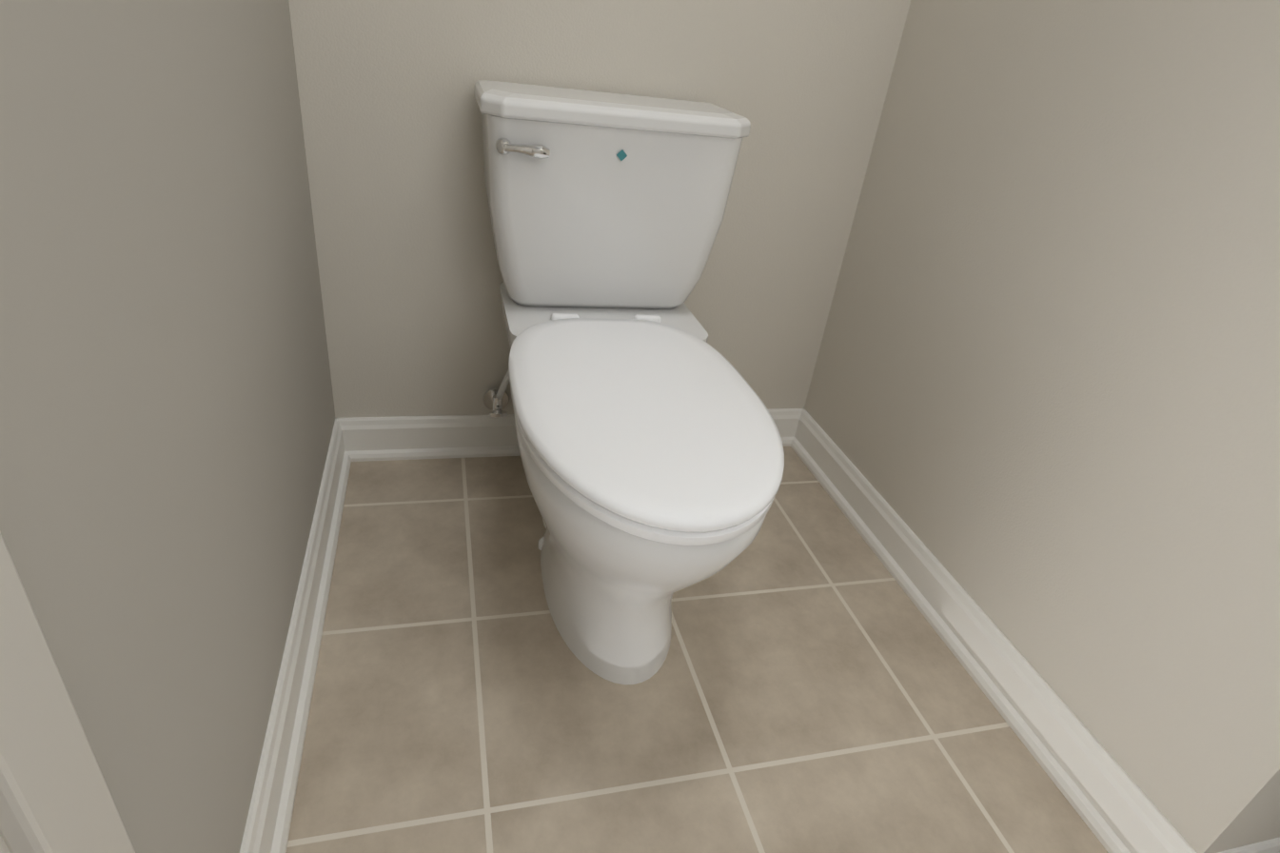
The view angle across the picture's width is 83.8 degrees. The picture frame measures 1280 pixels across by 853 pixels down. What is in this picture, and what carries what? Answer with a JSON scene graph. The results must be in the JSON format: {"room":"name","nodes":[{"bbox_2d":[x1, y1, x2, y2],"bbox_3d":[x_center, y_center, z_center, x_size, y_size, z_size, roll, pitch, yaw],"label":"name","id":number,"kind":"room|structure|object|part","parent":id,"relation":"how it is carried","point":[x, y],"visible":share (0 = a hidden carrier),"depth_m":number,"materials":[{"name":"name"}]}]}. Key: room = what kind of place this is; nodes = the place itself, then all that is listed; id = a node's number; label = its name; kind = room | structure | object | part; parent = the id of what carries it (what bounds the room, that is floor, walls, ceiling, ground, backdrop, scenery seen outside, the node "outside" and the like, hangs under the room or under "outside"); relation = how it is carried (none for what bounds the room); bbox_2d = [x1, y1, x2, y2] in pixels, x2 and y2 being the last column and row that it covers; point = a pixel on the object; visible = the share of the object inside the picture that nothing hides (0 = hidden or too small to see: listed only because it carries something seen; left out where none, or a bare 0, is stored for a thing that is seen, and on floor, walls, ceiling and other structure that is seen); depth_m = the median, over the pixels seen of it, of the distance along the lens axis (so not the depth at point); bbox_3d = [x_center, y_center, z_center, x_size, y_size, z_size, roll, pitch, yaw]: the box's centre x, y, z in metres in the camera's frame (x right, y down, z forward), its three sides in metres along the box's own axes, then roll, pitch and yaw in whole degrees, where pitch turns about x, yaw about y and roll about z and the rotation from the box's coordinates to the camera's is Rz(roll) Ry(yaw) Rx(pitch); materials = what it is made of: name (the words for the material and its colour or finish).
{"room":"bathroom","nodes":[
{"label":"bathroom","id":0,"kind":"room"},
{"bbox_2d":[0,0,334,852],"bbox_3d":[-0.404,-0.857,0.354,0.120,2.800,1.109,-2,31,-15],"label":"wall","id":1,"kind":"structure","parent":0,"point":[166,411],"depth_m":0.56,"materials":[{"name":"beige paint"}]},
{"bbox_2d":[0,531,135,852],"bbox_3d":[-0.208,-0.080,-0.251,0.138,2.111,0.871,-2,31,-15],"label":"door frame","id":2,"kind":"structure","parent":1,"relation":"attached to","point":[55,796],"depth_m":0.35,"materials":[{"name":"beige paint"}]},
{"bbox_2d":[239,417,351,852],"bbox_3d":[-0.498,0.287,1.075,0.025,0.094,1.039,-2,31,-15],"label":"baseboard","id":3,"kind":"structure","parent":1,"relation":"attached to","point":[268,821],"depth_m":0.98,"materials":[{"name":"white paint"}]},
{"bbox_2d":[288,0,910,417],"bbox_3d":[-0.035,-1.184,1.004,1.196,2.800,0.120,-2,31,-15],"label":"wall","id":4,"kind":"structure","parent":0,"point":[406,255],"depth_m":1.33,"materials":[{"name":"beige paint"}]},
{"bbox_2d":[336,408,803,461],"bbox_3d":[-0.115,0.015,1.634,1.076,0.094,0.025,-2,31,-15],"label":"baseboard","id":5,"kind":"structure","parent":4,"relation":"attached to","point":[367,439],"depth_m":1.54,"materials":[{"name":"white paint"}]},
{"bbox_2d":[285,446,1108,852],"bbox_3d":[0.049,0.613,0.793,2.912,0.060,2.342,-2,31,-15],"label":"floor","id":6,"kind":"structure","parent":0,"point":[811,686],"depth_m":1.06,"materials":[{"name":"tile"}]},
{"bbox_2d":[473,79,784,684],"bbox_3d":[-0.015,-0.064,1.125,0.440,0.760,0.808,-2,31,-15],"label":"toilet","id":7,"kind":"object","parent":6,"relation":"on","point":[650,445],"visible":1,"depth_m":1.09,"materials":[{"name":"white ceramic"}]},
{"bbox_3d":[-0.179,-0.422,1.086,0.079,0.024,0.036,-2,31,-15],"label":"lever","id":8,"kind":"part","parent":7,"relation":"part of","materials":[{"name":"silver metal"}]},
{"bbox_3d":[-0.067,-0.382,1.282,0.420,0.318,0.200,-2,31,-15],"label":"tank","id":9,"kind":"part","parent":7,"relation":"part of","materials":[{"name":"white ceramic"}]},
{"bbox_3d":[-0.046,-0.529,1.190,0.440,0.033,0.211,-2,31,-15],"label":"tank lid","id":10,"kind":"part","parent":7,"relation":"part of","materials":[{"name":"white ceramic"}]},
{"bbox_3d":[-0.002,-0.037,1.024,0.358,0.044,0.608,-2,31,-15],"label":"seat","id":11,"kind":"part","parent":7,"relation":"part of","materials":[{"name":"white plastic"}]},
{"bbox_2d":[804,0,1279,852],"bbox_3d":[1.078,-0.929,0.822,0.836,2.800,1.220,-2,31,-15],"label":"wall","id":12,"kind":"structure","parent":0,"point":[1042,403],"depth_m":0.97,"materials":[{"name":"beige paint"}]},
{"bbox_2d":[790,408,1196,852],"bbox_3d":[0.523,0.279,1.325,0.025,0.094,1.114,-2,31,-15],"label":"baseboard","id":13,"kind":"structure","parent":12,"relation":"attached to","point":[1112,804],"depth_m":1.14,"materials":[{"name":"white paint"}]},
{"bbox_2d":[1217,836,1279,852],"bbox_3d":[0.790,0.559,0.902,0.276,0.094,0.025,-2,31,-15],"label":"baseboard","id":14,"kind":"structure","parent":12,"relation":"attached to","point":[1271,845],"depth_m":0.88,"materials":[{"name":"white paint"}]}
]}

